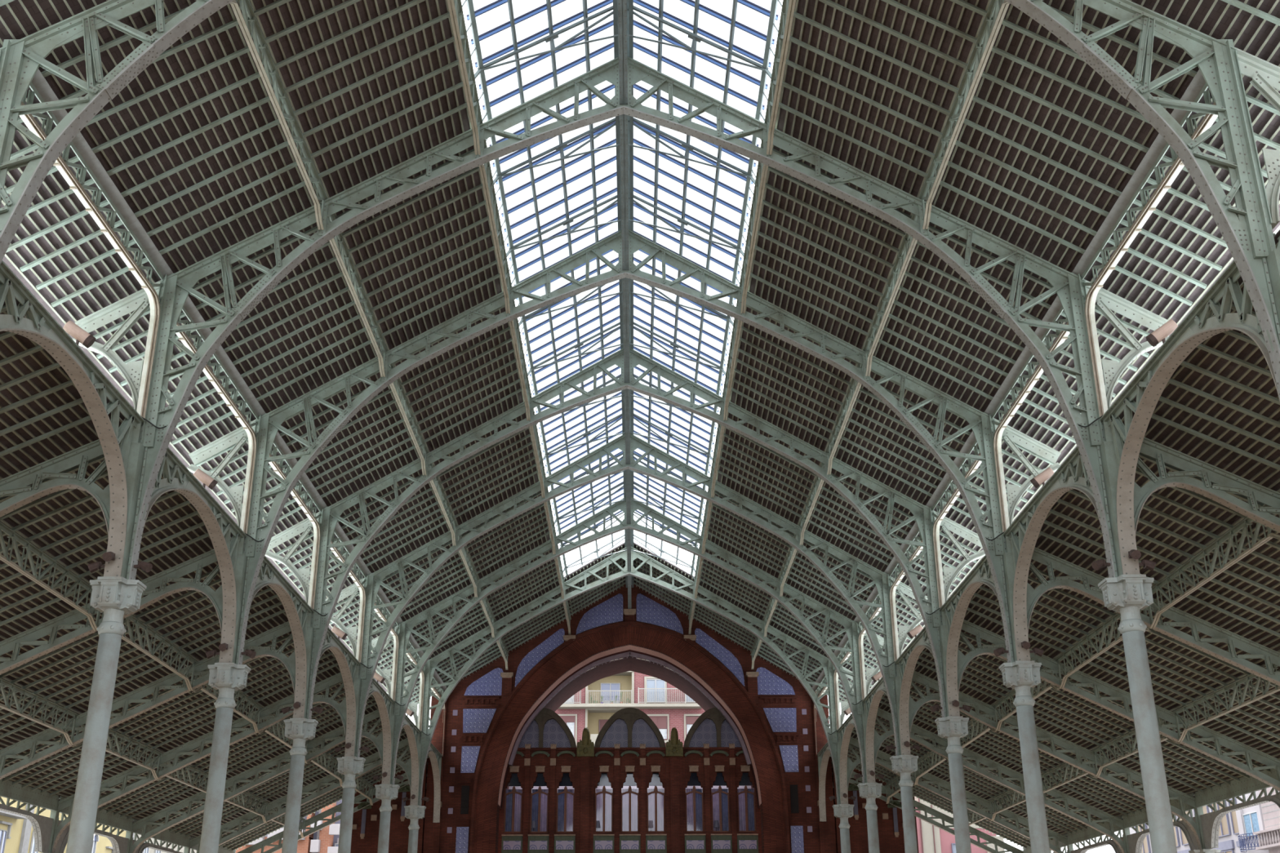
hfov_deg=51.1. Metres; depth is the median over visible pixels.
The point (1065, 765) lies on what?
girder
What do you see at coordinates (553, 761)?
carved block
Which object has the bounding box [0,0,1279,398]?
roof truss
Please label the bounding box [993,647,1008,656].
spotlight
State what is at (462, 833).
studded tiling
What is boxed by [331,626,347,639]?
floodlight
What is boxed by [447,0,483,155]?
lattice purlin
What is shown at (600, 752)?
hood
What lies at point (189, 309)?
girder
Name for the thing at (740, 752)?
hood
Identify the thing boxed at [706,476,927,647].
bay
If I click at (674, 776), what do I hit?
wall
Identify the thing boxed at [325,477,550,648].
bay
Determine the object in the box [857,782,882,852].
column
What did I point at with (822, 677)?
girder
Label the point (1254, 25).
bay
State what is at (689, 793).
curtain
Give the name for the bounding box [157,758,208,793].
girder
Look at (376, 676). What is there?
floodlight
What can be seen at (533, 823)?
table lamp
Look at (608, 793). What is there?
curtain
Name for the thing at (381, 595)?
girder
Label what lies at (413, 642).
girder
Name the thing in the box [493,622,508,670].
lattice purlin
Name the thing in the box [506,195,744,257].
truss
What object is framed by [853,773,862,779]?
spotlight
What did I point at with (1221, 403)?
bay
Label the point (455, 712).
accent tile
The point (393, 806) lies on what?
stone block
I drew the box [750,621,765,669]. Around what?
lattice purlin
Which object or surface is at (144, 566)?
spotlight
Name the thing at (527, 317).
truss
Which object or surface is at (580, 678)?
arch
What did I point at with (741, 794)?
curtain
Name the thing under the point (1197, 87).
girder
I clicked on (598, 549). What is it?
truss
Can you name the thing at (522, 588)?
bay
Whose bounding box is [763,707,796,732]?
studded tiling
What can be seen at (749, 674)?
stone corbel
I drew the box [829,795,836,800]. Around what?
spotlight
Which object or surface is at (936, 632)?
roof truss
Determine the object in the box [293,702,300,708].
spotlight
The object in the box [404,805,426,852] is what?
column
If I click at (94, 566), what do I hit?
spotlight
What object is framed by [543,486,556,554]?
lattice purlin
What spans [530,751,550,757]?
hood
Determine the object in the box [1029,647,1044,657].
spotlight
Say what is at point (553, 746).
finial
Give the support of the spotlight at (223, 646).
attached to the girder at (212, 514)
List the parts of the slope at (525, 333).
eave rail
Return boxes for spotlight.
[87,561,105,573]
[102,551,115,561]
[133,560,152,572]
[205,649,219,658]
[218,643,228,651]
[240,649,256,658]
[281,706,293,714]
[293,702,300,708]
[311,706,323,713]
[334,746,345,752]
[345,742,351,748]
[359,746,369,752]
[372,774,382,780]
[382,771,387,777]
[394,774,403,780]
[402,796,410,802]
[421,796,429,802]
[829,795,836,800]
[848,795,856,800]
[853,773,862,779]
[869,770,875,775]
[875,773,884,778]
[885,744,896,751]
[904,741,910,746]
[910,744,920,751]
[929,704,942,712]
[951,699,959,706]
[959,704,971,711]
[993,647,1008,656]
[1021,640,1030,648]
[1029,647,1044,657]
[1091,559,1111,570]
[1128,549,1141,559]
[1138,559,1155,570]
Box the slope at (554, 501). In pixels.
[545,423,623,533]
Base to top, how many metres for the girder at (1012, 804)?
0.830 m
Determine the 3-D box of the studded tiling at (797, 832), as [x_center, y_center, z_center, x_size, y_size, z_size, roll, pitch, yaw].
[7.315,19.595,62.105,0.570,2.060,0.040,0,-22,0]
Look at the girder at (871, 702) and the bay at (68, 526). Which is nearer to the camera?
the bay at (68, 526)
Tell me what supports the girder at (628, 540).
attached to the roof truss at (851, 627)
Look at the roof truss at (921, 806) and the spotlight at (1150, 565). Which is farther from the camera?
the roof truss at (921, 806)
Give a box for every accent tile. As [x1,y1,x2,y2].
[447,826,452,832]
[448,786,453,791]
[448,808,453,813]
[449,767,454,773]
[450,746,455,751]
[451,729,456,735]
[453,710,457,715]
[801,709,806,714]
[802,728,807,733]
[803,745,808,751]
[804,766,809,772]
[805,785,810,791]
[806,807,811,813]
[807,826,812,831]
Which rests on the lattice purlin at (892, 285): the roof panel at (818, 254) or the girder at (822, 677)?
the roof panel at (818, 254)
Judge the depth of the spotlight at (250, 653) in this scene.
30.35 m
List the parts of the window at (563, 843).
frame, sill, apron panel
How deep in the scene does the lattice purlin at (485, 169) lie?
30.63 m
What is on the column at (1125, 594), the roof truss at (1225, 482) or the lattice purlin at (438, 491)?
the roof truss at (1225, 482)
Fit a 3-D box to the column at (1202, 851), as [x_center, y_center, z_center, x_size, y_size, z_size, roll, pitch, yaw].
[17.927,15.833,41.529,0.860,5.150,0.860,0,-22,0]
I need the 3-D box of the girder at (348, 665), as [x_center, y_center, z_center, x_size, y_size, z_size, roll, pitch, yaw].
[-9.371,8.032,40.769,0.300,3.050,6.920,0,-22,0]
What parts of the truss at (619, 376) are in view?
tie rod, tie rod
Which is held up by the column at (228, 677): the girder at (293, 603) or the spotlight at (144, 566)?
the girder at (293, 603)
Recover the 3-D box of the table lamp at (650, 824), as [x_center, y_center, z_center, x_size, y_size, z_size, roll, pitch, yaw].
[0.516,19.332,64.730,0.290,0.530,0.283,0,-22,0]
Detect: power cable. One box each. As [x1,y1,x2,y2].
[141,416,166,428]
[244,532,263,542]
[986,531,1004,540]
[1078,415,1102,427]
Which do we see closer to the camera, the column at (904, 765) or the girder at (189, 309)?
the girder at (189, 309)
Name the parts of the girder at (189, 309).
plate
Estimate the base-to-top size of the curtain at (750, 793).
2.030 m
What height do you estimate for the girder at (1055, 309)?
3.141 m
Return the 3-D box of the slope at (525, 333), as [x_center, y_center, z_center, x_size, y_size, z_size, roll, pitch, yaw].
[-1.939,-3.179,37.706,2.806,2.055,7.140,0,-22,0]
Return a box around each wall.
[350,584,919,852]
[497,746,761,852]
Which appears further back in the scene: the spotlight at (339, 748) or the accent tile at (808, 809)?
the accent tile at (808, 809)
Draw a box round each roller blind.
[560,716,574,722]
[600,720,607,730]
[649,716,666,728]
[686,716,698,724]
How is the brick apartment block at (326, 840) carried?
on the ground
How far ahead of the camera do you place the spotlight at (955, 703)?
36.56 m
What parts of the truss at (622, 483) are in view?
tie rod, tie rod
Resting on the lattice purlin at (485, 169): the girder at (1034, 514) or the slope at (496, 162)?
the slope at (496, 162)
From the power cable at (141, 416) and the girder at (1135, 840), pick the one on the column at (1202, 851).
the girder at (1135, 840)
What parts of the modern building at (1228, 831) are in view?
pane, pane, pane, pane, pane, pane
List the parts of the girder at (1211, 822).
plate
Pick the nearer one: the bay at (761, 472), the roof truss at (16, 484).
the roof truss at (16, 484)
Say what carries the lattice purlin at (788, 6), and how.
attached to the roof truss at (1249, 238)
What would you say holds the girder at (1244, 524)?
attached to the roof truss at (1225, 482)
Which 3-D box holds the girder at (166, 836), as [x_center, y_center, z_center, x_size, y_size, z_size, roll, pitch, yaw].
[-18.720,16.551,52.152,0.230,1.770,6.840,0,-22,0]
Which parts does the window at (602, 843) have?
apron panel, frame, sill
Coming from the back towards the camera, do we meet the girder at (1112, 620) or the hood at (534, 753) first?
the hood at (534, 753)
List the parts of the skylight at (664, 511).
eave rail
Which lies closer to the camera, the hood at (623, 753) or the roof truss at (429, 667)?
the roof truss at (429, 667)
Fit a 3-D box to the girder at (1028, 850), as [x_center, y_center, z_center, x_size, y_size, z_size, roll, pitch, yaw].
[17.841,19.072,58.671,0.230,1.770,6.840,0,-22,0]
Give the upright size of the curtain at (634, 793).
2.030 m
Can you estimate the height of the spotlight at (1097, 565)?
0.214 m
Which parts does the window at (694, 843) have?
frame, apron panel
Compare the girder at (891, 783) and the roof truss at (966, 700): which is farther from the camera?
the girder at (891, 783)
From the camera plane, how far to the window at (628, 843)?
64.87 m
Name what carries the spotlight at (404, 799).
attached to the roof truss at (406, 767)
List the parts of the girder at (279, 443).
plate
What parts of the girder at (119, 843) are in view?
plate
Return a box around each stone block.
[351,824,356,829]
[370,814,377,820]
[391,804,397,809]
[882,813,888,819]
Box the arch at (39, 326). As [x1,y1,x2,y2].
[0,260,146,576]
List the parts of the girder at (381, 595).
plate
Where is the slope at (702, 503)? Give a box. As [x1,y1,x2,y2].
[633,422,710,532]
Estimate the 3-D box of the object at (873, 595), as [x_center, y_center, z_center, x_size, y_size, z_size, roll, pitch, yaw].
[8.492,7.739,48.472,0.296,3.141,6.800,0,-22,0]
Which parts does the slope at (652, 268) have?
eave rail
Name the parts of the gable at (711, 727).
recess frame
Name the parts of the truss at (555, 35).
tie rod, tie rod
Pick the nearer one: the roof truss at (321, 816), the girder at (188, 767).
the girder at (188, 767)
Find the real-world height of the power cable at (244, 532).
0.214 m
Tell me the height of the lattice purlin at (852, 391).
0.734 m
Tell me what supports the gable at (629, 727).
on the wall at (674, 776)
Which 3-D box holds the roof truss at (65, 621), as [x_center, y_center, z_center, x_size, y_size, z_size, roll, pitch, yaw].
[-14.025,5.438,30.363,9.426,5.905,0.240,0,-22,0]
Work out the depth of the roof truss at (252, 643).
37.09 m
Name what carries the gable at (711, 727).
on the wall at (674, 776)
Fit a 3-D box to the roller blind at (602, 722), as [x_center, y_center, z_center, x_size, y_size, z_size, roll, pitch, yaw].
[-2.513,24.696,110.008,1.580,1.100,0.074,0,-22,0]
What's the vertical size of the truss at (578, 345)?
1.918 m
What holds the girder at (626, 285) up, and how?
attached to the roof truss at (1000, 562)
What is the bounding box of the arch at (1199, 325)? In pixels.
[1097,233,1279,574]
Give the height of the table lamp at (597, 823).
0.530 m
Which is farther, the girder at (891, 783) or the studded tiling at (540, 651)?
the studded tiling at (540, 651)
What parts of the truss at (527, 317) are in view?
tie rod, tie rod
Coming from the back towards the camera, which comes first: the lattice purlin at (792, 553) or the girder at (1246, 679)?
the lattice purlin at (792, 553)
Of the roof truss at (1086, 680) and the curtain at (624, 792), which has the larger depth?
the curtain at (624, 792)
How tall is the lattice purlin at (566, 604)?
0.798 m
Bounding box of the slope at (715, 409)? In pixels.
[633,336,723,473]
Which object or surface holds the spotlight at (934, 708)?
attached to the roof truss at (936, 632)
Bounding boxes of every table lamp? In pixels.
[531,821,536,831]
[595,820,600,827]
[648,820,653,827]
[713,820,719,827]
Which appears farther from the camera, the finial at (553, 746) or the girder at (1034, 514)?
the finial at (553, 746)
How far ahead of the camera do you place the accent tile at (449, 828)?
62.35 m
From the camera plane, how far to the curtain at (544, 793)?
65.02 m
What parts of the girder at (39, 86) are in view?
plate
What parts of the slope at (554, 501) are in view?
eave rail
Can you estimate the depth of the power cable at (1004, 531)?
31.42 m
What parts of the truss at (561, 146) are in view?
tie rod, tie rod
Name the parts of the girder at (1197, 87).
plate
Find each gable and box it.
[518,707,577,747]
[594,707,665,747]
[683,707,741,746]
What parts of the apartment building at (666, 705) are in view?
pane, pane, balcony railing, loggia frame, balcony railing, pane, pane, pane, balcony railing, pane, pane, balcony railing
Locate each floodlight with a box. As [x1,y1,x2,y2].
[62,320,96,348]
[193,468,217,489]
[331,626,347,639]
[373,671,385,684]
[405,708,413,717]
[844,707,851,715]
[871,671,882,682]
[906,624,923,638]
[1030,466,1053,488]
[1146,319,1177,346]
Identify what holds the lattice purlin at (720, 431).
attached to the roof truss at (936, 632)
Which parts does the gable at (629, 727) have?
recess frame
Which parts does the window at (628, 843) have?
frame, apron panel, sill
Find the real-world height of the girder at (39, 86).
3.141 m
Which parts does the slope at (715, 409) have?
eave rail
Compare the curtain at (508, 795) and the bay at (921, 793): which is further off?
the curtain at (508, 795)
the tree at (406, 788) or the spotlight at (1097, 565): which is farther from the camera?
the tree at (406, 788)
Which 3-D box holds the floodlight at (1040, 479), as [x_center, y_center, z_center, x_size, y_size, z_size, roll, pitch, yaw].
[8.683,1.132,28.876,0.526,0.490,0.219,-8,-23,18]
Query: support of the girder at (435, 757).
on the column at (414, 813)
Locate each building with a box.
[0,796,134,852]
[133,834,196,852]
[555,671,705,746]
[914,795,1004,852]
[1128,797,1244,852]
[1235,786,1279,852]
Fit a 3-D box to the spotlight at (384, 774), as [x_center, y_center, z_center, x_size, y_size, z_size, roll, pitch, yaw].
[-9.417,12.861,49.474,0.166,0.216,0.338,0,-22,0]
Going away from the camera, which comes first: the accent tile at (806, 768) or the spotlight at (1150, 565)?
the spotlight at (1150, 565)
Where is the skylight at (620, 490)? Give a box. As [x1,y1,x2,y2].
[556,487,623,579]
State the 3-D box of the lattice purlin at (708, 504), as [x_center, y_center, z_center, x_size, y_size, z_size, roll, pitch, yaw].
[2.515,3.442,50.194,0.140,0.798,6.800,0,-22,0]
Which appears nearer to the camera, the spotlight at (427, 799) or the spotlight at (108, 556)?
the spotlight at (108, 556)
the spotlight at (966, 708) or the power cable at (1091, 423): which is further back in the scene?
the spotlight at (966, 708)
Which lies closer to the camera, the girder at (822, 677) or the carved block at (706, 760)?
the girder at (822, 677)
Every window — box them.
[501,751,524,852]
[527,751,550,852]
[554,751,575,852]
[593,751,614,852]
[619,751,640,852]
[645,750,666,852]
[684,750,706,852]
[710,750,732,852]
[735,750,758,852]
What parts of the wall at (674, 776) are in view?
cornice, cornice, cornice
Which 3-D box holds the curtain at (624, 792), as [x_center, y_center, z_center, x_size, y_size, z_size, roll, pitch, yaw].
[-0.697,18.656,65.047,0.380,2.030,0.047,0,-22,0]
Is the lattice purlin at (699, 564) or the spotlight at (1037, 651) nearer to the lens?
the spotlight at (1037, 651)
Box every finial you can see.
[524,743,530,748]
[550,743,556,748]
[613,743,620,748]
[640,743,645,748]
[703,743,709,748]
[728,742,734,748]
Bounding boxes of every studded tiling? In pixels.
[455,826,469,852]
[460,746,479,773]
[462,708,496,733]
[464,667,503,695]
[515,628,564,687]
[576,593,622,634]
[636,593,683,634]
[694,627,744,686]
[755,666,795,694]
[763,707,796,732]
[778,745,798,772]
[790,826,804,852]
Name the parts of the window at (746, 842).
frame, sill, apron panel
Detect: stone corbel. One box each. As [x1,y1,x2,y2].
[500,672,513,677]
[563,635,575,640]
[623,608,635,614]
[684,635,696,640]
[746,671,759,677]
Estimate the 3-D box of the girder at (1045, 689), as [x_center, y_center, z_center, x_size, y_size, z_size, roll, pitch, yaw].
[11.690,8.285,40.758,0.140,0.830,7.025,0,-22,0]
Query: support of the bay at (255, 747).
on the girder at (282, 725)
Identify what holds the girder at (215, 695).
attached to the roof truss at (252, 643)
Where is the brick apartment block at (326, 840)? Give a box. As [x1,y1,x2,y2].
[235,799,342,852]
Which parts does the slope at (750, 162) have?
eave rail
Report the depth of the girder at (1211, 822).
40.74 m
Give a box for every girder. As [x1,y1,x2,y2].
[0,521,100,631]
[0,678,79,745]
[0,778,58,852]
[18,69,173,417]
[54,795,133,852]
[73,723,162,779]
[102,613,197,691]
[132,818,191,852]
[143,447,247,662]
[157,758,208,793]
[175,295,265,533]
[190,835,235,852]
[191,668,262,733]
[251,555,313,718]
[257,714,309,763]
[268,431,327,608]
[305,746,343,786]
[319,627,361,756]
[329,521,370,662]
[342,775,374,805]
[367,677,395,783]
[373,586,403,701]
[401,714,421,805]
[405,633,424,730]
[427,742,442,822]
[431,670,447,751]
[613,0,633,105]
[614,55,633,270]
[618,227,633,382]
[620,346,633,464]
[622,431,633,524]
[624,495,633,571]
[624,544,633,608]
[811,669,827,754]
[817,742,830,821]
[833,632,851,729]
[836,714,855,804]
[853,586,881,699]
[861,677,888,782]
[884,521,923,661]
[884,773,915,804]
[894,626,933,755]
[914,744,948,785]
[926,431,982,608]
[939,555,998,715]
[952,804,991,825]
[960,711,996,748]
[984,295,1070,532]
[988,782,1026,821]
[992,666,1060,731]
[1001,445,1100,660]
[1022,833,1066,852]
[1040,755,1096,793]
[1055,610,1151,688]
[1066,815,1123,852]
[1071,69,1217,417]
[1091,717,1178,777]
[1121,792,1198,852]
[1147,504,1279,628]
[1173,663,1279,742]
[1195,768,1279,848]
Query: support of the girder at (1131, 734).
attached to the roof truss at (1086, 680)
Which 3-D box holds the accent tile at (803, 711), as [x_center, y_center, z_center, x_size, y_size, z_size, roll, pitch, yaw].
[7.909,13.745,64.504,0.220,0.260,0.050,0,-22,0]
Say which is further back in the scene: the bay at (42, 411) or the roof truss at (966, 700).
the roof truss at (966, 700)
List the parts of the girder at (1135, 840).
plate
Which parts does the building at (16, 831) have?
pane, hood mould, cornice, pane, arch trim, hood mould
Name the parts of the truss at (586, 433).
tie rod, tie rod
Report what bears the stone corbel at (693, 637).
attached to the wall at (475, 800)
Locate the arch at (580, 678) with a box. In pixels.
[499,649,759,808]
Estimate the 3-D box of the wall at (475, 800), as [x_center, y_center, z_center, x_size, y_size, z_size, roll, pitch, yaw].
[-0.481,16.936,63.528,26.800,19.810,1.345,0,-22,0]
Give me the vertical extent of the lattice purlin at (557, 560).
0.798 m
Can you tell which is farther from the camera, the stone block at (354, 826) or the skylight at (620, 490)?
the stone block at (354, 826)
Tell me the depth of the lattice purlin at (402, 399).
36.68 m
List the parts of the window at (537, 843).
apron panel, sill, frame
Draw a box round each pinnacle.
[576,727,594,756]
[665,726,683,756]
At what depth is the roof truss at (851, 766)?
56.30 m
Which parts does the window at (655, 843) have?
frame, sill, apron panel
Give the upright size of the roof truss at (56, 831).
5.905 m
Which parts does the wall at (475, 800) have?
arch molding, arch molding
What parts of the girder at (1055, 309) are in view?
plate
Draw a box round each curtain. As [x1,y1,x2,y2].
[505,789,512,831]
[514,789,522,831]
[531,789,538,831]
[540,789,548,831]
[557,789,564,831]
[566,789,573,831]
[595,789,603,831]
[604,789,612,831]
[622,789,628,831]
[631,789,638,831]
[647,788,654,831]
[657,788,663,831]
[685,788,693,831]
[695,788,702,831]
[711,788,719,831]
[721,788,728,831]
[737,788,746,831]
[746,788,755,831]
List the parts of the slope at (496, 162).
eave rail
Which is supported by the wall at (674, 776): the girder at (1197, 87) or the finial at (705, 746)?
the finial at (705, 746)
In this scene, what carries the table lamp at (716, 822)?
on the wall at (674, 776)
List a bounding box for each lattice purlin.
[229,0,327,229]
[328,213,387,377]
[387,363,428,475]
[428,462,457,546]
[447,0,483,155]
[457,534,478,597]
[479,139,511,313]
[479,587,495,637]
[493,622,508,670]
[509,300,531,420]
[529,408,546,497]
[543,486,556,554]
[555,544,564,599]
[563,582,571,634]
[688,589,695,634]
[693,544,702,598]
[701,486,711,554]
[710,408,724,497]
[722,299,742,420]
[738,139,768,313]
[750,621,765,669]
[763,586,778,636]
[764,0,795,154]
[778,534,798,596]
[798,462,825,545]
[825,362,862,474]
[862,213,918,376]
[918,0,1009,229]
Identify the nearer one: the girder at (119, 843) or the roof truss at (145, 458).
the roof truss at (145, 458)
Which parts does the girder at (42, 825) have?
plate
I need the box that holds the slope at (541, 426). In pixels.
[530,336,622,475]
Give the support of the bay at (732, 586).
on the lattice purlin at (773, 602)
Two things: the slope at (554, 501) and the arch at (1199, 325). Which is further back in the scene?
the slope at (554, 501)
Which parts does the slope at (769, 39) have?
eave rail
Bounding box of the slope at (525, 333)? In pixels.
[511,217,620,394]
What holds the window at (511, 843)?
in the wall at (674, 776)
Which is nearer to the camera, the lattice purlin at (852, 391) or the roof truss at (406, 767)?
the lattice purlin at (852, 391)
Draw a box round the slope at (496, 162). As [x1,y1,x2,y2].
[482,42,617,283]
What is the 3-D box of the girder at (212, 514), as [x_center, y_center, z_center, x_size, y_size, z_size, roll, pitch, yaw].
[-9.313,2.707,27.681,0.300,3.050,6.920,0,-22,0]
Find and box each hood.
[515,751,524,756]
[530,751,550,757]
[556,751,575,756]
[595,751,613,756]
[620,751,639,756]
[645,750,665,756]
[684,750,702,756]
[710,750,728,756]
[735,750,743,756]
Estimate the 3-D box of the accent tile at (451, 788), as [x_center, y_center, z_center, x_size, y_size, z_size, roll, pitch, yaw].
[-8.879,17.087,63.070,0.220,0.260,0.050,0,-22,0]
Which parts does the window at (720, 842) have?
frame, sill, apron panel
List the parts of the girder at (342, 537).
plate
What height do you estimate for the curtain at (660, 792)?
2.030 m
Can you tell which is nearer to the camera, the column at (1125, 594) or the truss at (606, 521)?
the column at (1125, 594)
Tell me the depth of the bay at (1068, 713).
41.12 m
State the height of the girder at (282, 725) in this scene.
0.830 m
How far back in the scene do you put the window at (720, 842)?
64.88 m
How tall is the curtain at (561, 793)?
2.030 m
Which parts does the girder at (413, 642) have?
plate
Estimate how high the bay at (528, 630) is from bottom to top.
6.520 m
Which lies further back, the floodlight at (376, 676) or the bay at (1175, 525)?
the floodlight at (376, 676)
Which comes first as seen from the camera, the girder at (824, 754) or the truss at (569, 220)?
the truss at (569, 220)
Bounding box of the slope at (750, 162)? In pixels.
[633,41,764,283]
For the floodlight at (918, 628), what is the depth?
41.89 m
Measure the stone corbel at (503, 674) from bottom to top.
0.220 m
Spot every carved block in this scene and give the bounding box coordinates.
[524,758,530,765]
[550,758,555,765]
[613,758,619,765]
[640,758,645,765]
[703,757,709,764]
[729,757,735,764]
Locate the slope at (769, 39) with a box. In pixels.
[633,0,782,120]
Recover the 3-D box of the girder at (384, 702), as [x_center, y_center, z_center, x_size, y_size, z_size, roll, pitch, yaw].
[-9.399,10.652,47.209,0.300,3.050,6.695,0,-22,0]
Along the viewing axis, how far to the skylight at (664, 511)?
55.43 m
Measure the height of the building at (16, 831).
17.650 m
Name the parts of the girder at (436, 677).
plate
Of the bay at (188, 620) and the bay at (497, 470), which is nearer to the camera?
the bay at (188, 620)
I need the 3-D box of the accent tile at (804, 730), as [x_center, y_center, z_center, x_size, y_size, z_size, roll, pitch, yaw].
[7.912,14.607,64.153,0.220,0.260,0.050,0,-22,0]
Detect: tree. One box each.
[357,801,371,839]
[398,784,410,821]
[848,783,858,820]
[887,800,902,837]
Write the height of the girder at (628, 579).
1.410 m
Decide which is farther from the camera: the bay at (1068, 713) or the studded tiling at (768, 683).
the studded tiling at (768, 683)
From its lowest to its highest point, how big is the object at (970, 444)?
3.141 m
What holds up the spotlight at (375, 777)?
attached to the roof truss at (333, 735)
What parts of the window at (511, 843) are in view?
apron panel, sill, frame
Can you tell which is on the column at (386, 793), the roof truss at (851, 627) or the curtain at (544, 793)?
the roof truss at (851, 627)
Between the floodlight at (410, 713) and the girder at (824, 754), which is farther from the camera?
the girder at (824, 754)
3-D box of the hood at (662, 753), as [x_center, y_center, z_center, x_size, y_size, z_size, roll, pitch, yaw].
[0.766,16.077,65.775,0.940,0.294,0.140,0,-22,0]
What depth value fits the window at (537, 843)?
64.87 m
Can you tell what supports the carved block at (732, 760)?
attached to the wall at (674, 776)
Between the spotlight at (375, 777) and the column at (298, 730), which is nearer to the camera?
the column at (298, 730)
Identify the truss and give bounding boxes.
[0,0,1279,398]
[0,439,121,536]
[0,549,222,675]
[0,621,295,779]
[48,672,346,852]
[72,56,1168,579]
[125,709,382,852]
[183,737,411,852]
[186,229,1061,664]
[223,785,269,822]
[237,762,427,852]
[265,347,985,719]
[265,806,306,838]
[324,433,928,757]
[371,497,884,784]
[386,546,871,805]
[474,5,771,79]
[493,117,755,184]
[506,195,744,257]
[518,284,733,326]
[527,322,725,375]
[536,374,718,425]
[542,413,712,461]
[554,482,702,524]
[555,453,706,491]
[559,511,698,548]
[563,534,695,572]
[831,767,1023,852]
[846,736,1073,852]
[873,707,1129,852]
[908,671,1205,849]
[957,619,1279,791]
[1026,547,1279,685]
[1122,436,1279,533]
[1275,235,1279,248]
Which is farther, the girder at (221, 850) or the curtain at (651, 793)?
the curtain at (651, 793)
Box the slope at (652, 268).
[633,217,739,393]
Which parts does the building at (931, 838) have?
pane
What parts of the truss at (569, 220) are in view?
tie rod, tie rod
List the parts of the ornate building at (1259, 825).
pane, stone balustrade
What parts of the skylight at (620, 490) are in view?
eave rail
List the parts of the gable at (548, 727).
recess frame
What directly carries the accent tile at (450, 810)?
attached to the wall at (475, 800)
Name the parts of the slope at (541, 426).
eave rail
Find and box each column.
[66,576,146,852]
[199,662,250,852]
[281,718,318,852]
[336,756,365,852]
[374,783,399,852]
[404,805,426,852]
[832,804,853,852]
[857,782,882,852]
[889,755,918,852]
[934,715,971,852]
[999,660,1050,852]
[1097,574,1177,852]
[1188,848,1221,852]
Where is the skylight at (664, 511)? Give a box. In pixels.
[633,487,701,577]
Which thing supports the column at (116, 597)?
on the floor
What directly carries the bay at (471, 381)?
on the lattice purlin at (402, 399)
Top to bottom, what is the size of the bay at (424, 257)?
4.762 m
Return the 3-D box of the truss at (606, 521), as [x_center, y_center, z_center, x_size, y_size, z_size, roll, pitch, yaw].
[-0.463,4.380,56.040,6.011,1.918,0.120,0,-22,0]
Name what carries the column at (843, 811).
on the floor
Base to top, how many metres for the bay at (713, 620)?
6.520 m
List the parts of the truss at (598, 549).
tie rod, tie rod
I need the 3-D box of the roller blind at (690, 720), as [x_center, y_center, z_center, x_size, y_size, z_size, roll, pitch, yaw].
[4.591,23.920,108.934,1.580,0.600,0.066,0,-22,0]
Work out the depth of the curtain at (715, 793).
65.09 m
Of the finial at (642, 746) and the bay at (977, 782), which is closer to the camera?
the bay at (977, 782)
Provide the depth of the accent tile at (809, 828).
62.43 m
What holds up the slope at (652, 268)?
on the lattice purlin at (737, 324)
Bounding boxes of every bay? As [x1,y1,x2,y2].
[0,0,97,45]
[0,0,471,324]
[0,297,124,473]
[0,422,232,637]
[0,534,287,745]
[0,610,339,796]
[57,667,377,819]
[59,124,502,455]
[132,705,405,836]
[175,287,524,533]
[190,733,429,850]
[266,397,538,600]
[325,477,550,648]
[347,535,559,684]
[379,542,626,708]
[633,542,877,702]
[699,535,907,682]
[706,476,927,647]
[716,397,983,599]
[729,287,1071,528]
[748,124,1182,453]
[775,0,1279,322]
[829,732,1067,848]
[852,703,1123,834]
[879,666,1195,816]
[915,614,1279,793]
[964,533,1279,755]
[1017,421,1279,647]
[1118,229,1279,486]
[1139,0,1279,66]
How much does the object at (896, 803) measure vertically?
1.658 m
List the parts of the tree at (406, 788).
trunk panel, leafy crown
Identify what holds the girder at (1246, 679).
attached to the roof truss at (1183, 619)
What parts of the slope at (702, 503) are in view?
eave rail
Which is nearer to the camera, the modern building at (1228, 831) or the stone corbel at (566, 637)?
the stone corbel at (566, 637)
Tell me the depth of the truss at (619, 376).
43.17 m
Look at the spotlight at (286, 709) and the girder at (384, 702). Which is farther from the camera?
the girder at (384, 702)
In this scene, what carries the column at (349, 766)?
on the floor
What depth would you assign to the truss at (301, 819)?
58.60 m
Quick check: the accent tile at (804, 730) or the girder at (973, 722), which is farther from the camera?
the accent tile at (804, 730)
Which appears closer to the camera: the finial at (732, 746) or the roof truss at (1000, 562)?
the roof truss at (1000, 562)
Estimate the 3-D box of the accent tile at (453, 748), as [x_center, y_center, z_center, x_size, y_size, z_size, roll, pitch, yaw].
[-8.885,15.374,63.767,0.220,0.260,0.050,0,-22,0]
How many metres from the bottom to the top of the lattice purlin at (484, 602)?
0.734 m
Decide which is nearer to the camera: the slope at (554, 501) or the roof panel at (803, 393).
the roof panel at (803, 393)
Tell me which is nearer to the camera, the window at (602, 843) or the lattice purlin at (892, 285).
the lattice purlin at (892, 285)
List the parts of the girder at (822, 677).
plate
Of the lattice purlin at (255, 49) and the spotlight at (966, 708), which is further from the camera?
the spotlight at (966, 708)
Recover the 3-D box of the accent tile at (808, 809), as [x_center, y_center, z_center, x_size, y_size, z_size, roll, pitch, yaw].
[7.924,17.979,62.781,0.220,0.260,0.050,0,-22,0]
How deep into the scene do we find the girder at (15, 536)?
27.82 m
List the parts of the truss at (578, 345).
tie rod, tie rod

